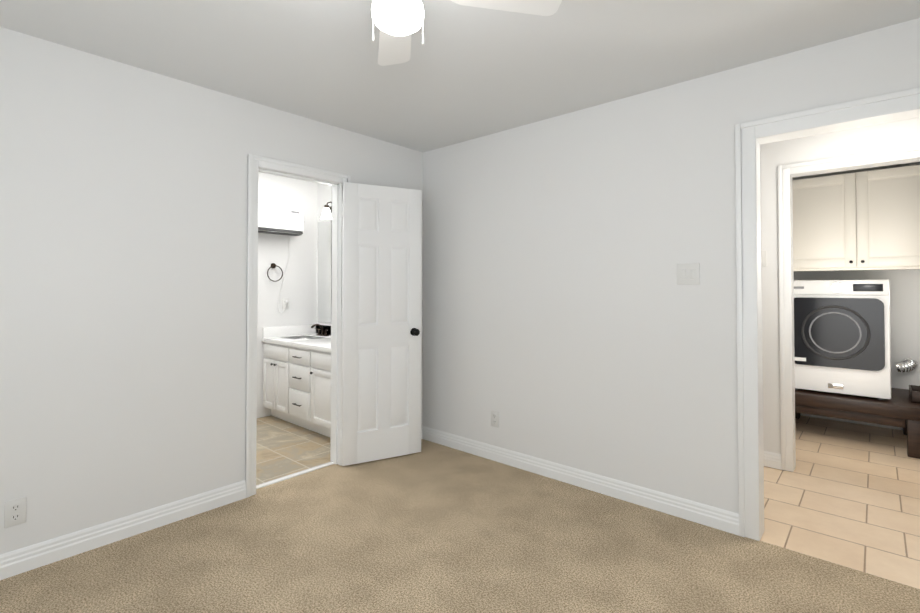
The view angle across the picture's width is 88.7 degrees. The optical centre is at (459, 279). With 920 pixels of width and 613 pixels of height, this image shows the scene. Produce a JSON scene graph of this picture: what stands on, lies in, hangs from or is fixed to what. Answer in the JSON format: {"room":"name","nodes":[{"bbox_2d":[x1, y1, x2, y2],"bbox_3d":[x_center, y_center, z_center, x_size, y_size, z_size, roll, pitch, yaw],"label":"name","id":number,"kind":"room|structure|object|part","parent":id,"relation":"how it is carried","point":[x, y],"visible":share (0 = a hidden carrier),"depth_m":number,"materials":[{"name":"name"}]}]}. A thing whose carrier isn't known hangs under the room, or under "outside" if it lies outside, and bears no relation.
{"room":"empty bedroom","nodes":[
{"label":"empty bedroom","id":0,"kind":"room"},
{"bbox_2d":[0,27,422,554],"bbox_3d":[-1.620,0.106,2.640,0.120,2.440,3.800,-1,-1,41],"label":"wall","id":1,"kind":"structure","parent":0,"point":[123,243],"depth_m":2.42,"materials":[{"name":"white paint"}]},
{"bbox_2d":[4,497,26,527],"bbox_3d":[-1.990,1.042,2.107,0.008,0.116,0.072,-1,-1,41],"label":"electrical outlet","id":2,"kind":"object","parent":1,"relation":"attached to","point":[14,512],"visible":1,"depth_m":2.10,"materials":[{"name":"white plastic"}]},
{"bbox_2d":[0,426,422,579],"bbox_3d":[-1.569,1.272,2.575,0.016,0.105,3.800,-1,-1,41],"label":"baseboard","id":3,"kind":"structure","parent":1,"relation":"attached to","point":[28,558],"depth_m":2.37,"materials":[{"name":"white paint"}]},
{"bbox_2d":[245,154,350,497],"bbox_3d":[-1.110,0.283,3.214,0.158,2.106,0.752,-1,-1,41],"label":"door frame","id":4,"kind":"structure","parent":1,"relation":"attached to","point":[255,162],"depth_m":3.06,"materials":[{"name":"white paint"}]},
{"bbox_2d":[340,182,421,465],"bbox_3d":[-0.578,0.316,3.524,0.622,2.030,0.178,1,-1,-29],"label":"bedroom door","id":5,"kind":"structure","parent":1,"relation":"in","point":[380,324],"depth_m":3.50,"materials":[{"name":"white paint"}]},
{"bbox_2d":[257,172,317,417],"bbox_3d":[-2.460,0.132,4.181,0.120,2.440,2.600,-1,-1,41],"label":"wall","id":6,"kind":"structure","parent":0,"point":[299,288],"depth_m":4.85,"materials":[{"name":"white paint"}]},
{"bbox_2d":[267,263,282,281],"bbox_3d":[-1.863,-0.071,4.726,0.056,0.187,0.166,-1,-1,41],"label":"towel ring","id":7,"kind":"object","parent":6,"relation":"attached to","point":[273,265],"visible":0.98,"depth_m":4.72,"materials":[{"name":"black metal"}]},
{"bbox_2d":[258,203,303,235],"bbox_3d":[-1.921,-0.591,4.558,0.202,0.272,0.800,-1,-1,41],"label":"air conditioner unit","id":8,"kind":"object","parent":6,"relation":"attached to","point":[279,220],"visible":0.44,"depth_m":4.60,"materials":[{"name":"white plastic"}]},
{"bbox_2d":[278,237,289,312],"bbox_3d":[-1.801,-0.050,4.817,0.030,0.792,0.128,-1,-1,41],"label":"power cord","id":9,"kind":"object","parent":6,"relation":"attached to","point":[285,303],"visible":1,"depth_m":4.82,"materials":[{"name":"white plastic"}]},
{"bbox_2d":[256,416,330,484],"bbox_3d":[-1.907,1.374,3.592,1.700,0.056,2.720,-1,-1,41],"label":"floor","id":10,"kind":"structure","parent":0,"point":[284,448],"depth_m":3.74,"materials":[{"name":"tile"}]},
{"bbox_2d":[262,336,330,436],"bbox_3d":[-1.273,0.983,4.428,1.306,0.745,0.632,-1,-1,41],"label":"bathroom vanity","id":11,"kind":"object","parent":10,"relation":"on","point":[296,374],"depth_m":4.21,"materials":[{"name":"white wood"}]},
{"bbox_2d":[262,332,330,351],"bbox_3d":[-1.263,0.591,4.438,1.316,0.040,0.612,-1,-1,41],"label":"countertop","id":12,"kind":"structure","parent":11,"relation":"on","point":[317,339],"depth_m":4.41,"materials":[{"name":"white stone"}]},
{"bbox_2d":[256,461,333,488],"bbox_3d":[-1.127,1.333,3.211,0.045,0.009,0.620,-1,-1,41],"label":"threshold","id":13,"kind":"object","parent":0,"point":[292,475],"depth_m":3.19,"materials":[{"name":"white"}]},
{"bbox_2d":[0,439,919,612],"bbox_3d":[-0.214,1.335,1.378,3.770,0.060,3.800,-1,-1,41],"label":"floor carpet","id":14,"kind":"object","parent":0,"point":[431,527],"visible":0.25,"depth_m":2.21,"materials":[{"name":"beige carpet"}]},
{"bbox_2d":[0,0,919,151],"bbox_3d":[0.673,-1.164,2.637,6.890,0.100,7.040,-1,-1,41],"label":"ceiling","id":15,"kind":"structure","parent":0,"point":[464,73],"depth_m":2.27,"materials":[{"name":"white paint"}]},
{"bbox_2d":[371,0,561,65],"bbox_3d":[-0.192,-0.931,1.464,0.824,0.406,0.824,-1,-1,36],"label":"ceiling fan","id":16,"kind":"object","parent":15,"relation":"hanging from","point":[398,23],"visible":1,"depth_m":1.55,"materials":[{"name":"white plastic"}]},
{"bbox_3d":[-0.192,-0.820,1.462,0.163,0.085,0.163,-1,-1,41],"label":"globe","id":17,"kind":"part","parent":16,"relation":"part of","materials":[{"name":"white glass"}]},
{"bbox_2d":[317,18,919,513],"bbox_3d":[0.933,0.112,3.001,6.770,2.440,0.120,-1,-1,41],"label":"wall","id":18,"kind":"structure","parent":0,"point":[567,320],"depth_m":2.91,"materials":[{"name":"white paint"}]},
{"bbox_2d":[318,220,330,322],"bbox_3d":[-1.086,-0.089,4.699,1.210,1.094,0.010,-1,-1,41],"label":"bathroom mirror","id":19,"kind":"object","parent":18,"relation":"attached to","point":[324,271],"visible":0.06,"depth_m":5.01,"materials":[{"name":"clear glass"}]},
{"bbox_2d":[320,201,331,219],"bbox_3d":[-1.136,-0.706,4.622,0.800,0.181,0.203,-1,-1,41],"label":"sconce","id":20,"kind":"object","parent":18,"relation":"attached to","point":[326,212],"visible":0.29,"depth_m":4.73,"materials":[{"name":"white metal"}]},
{"bbox_2d":[491,410,498,427],"bbox_3d":[0.259,1.036,3.494,0.072,0.116,0.008,-1,-1,41],"label":"electrical outlet","id":21,"kind":"object","parent":18,"relation":"attached to","point":[494,418],"visible":1,"depth_m":3.49,"materials":[{"name":"white plastic"}]},
{"bbox_2d":[423,426,738,535],"bbox_3d":[1.064,1.276,2.774,3.700,0.105,0.016,-1,-1,41],"label":"baseboard","id":22,"kind":"structure","parent":18,"relation":"attached to","point":[710,516],"depth_m":2.94,"materials":[{"name":"white paint"}]},
{"bbox_2d":[677,263,699,284],"bbox_3d":[1.268,-0.030,2.619,0.118,0.118,0.010,-1,-1,41],"label":"light switch","id":23,"kind":"object","parent":18,"relation":"attached to","point":[688,274],"visible":1,"depth_m":2.62,"materials":[{"name":"white plastic"}]},
{"bbox_2d":[735,87,919,540],"bbox_3d":[1.900,0.250,2.145,1.091,2.135,0.158,-1,-1,41],"label":"door frame","id":24,"kind":"structure","parent":18,"relation":"attached to","point":[747,134],"depth_m":2.41,"materials":[{"name":"white paint"}]},
{"bbox_2d":[760,415,919,588],"bbox_3d":[2.777,1.370,3.353,4.740,0.056,3.120,-1,-1,41],"label":"floor","id":25,"kind":"structure","parent":0,"point":[846,494],"depth_m":2.84,"materials":[{"name":"beige tile"}]},
{"bbox_2d":[795,388,919,458],"bbox_3d":[3.374,1.161,4.116,0.990,0.380,0.850,-1,-1,41],"label":"bench","id":26,"kind":"object","parent":25,"relation":"on","point":[898,409],"visible":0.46,"depth_m":3.75,"materials":[{"name":"brown wood"}]},
{"bbox_2d":[794,279,890,399],"bbox_3d":[3.350,0.489,4.178,0.686,0.964,0.786,-1,-1,41],"label":"washer","id":27,"kind":"object","parent":26,"relation":"on","point":[842,339],"visible":1,"depth_m":3.86,"materials":[{"name":"white plastic"}]},
{"bbox_2d":[909,385,919,403],"bbox_3d":[3.665,0.919,3.777,0.080,0.090,0.320,-1,-1,41],"label":"crate","id":28,"kind":"object","parent":26,"relation":"on","point":[914,393],"visible":1,"depth_m":3.68,"materials":[{"name":"brown wood"}]},
{"bbox_2d":[760,117,919,453],"bbox_3d":[2.578,0.115,3.149,4.500,2.440,0.120,-1,-1,41],"label":"wall","id":29,"kind":"structure","parent":0,"point":[874,138],"depth_m":3.35,"materials":[{"name":"white paint"}]},
{"bbox_2d":[761,251,766,266],"bbox_3d":[2.182,-0.151,3.415,0.072,0.116,0.010,-1,-1,41],"label":"light switch","id":30,"kind":"object","parent":29,"relation":"attached to","point":[764,258],"visible":0.5,"depth_m":3.40,"materials":[{"name":"white plastic"}]},
{"bbox_2d":[764,451,780,469],"bbox_3d":[1.555,1.296,3.942,1.890,0.105,0.016,-1,-1,41],"label":"baseboard","id":31,"kind":"structure","parent":29,"relation":"attached to","point":[772,460],"depth_m":3.34,"materials":[{"name":"white paint"}]},
{"bbox_2d":[778,146,919,471],"bbox_3d":[2.658,0.261,3.063,0.950,2.145,0.139,-1,-1,41],"label":"door frame","id":32,"kind":"structure","parent":29,"relation":"attached to","point":[785,307],"depth_m":3.30,"materials":[{"name":"white paint"}]},
{"bbox_2d":[792,161,919,429],"bbox_3d":[3.784,0.137,4.485,1.540,2.440,0.120,-1,-1,41],"label":"wall","id":33,"kind":"structure","parent":0,"point":[905,311],"depth_m":4.25,"materials":[{"name":"white paint"}]},
{"bbox_2d":[792,165,919,271],"bbox_3d":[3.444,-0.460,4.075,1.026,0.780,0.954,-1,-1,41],"label":"upper cabinet","id":34,"kind":"object","parent":33,"relation":"attached to","point":[863,221],"visible":0.9,"depth_m":3.73,"materials":[{"name":"white wood"}]},
{"bbox_2d":[894,358,917,372],"bbox_3d":[3.937,0.761,4.152,0.156,0.131,0.160,-1,-1,41],"label":"hose","id":35,"kind":"object","parent":33,"relation":"attached to","point":[905,365],"visible":1,"depth_m":4.13,"materials":[{"name":"silver metal"}]}
]}

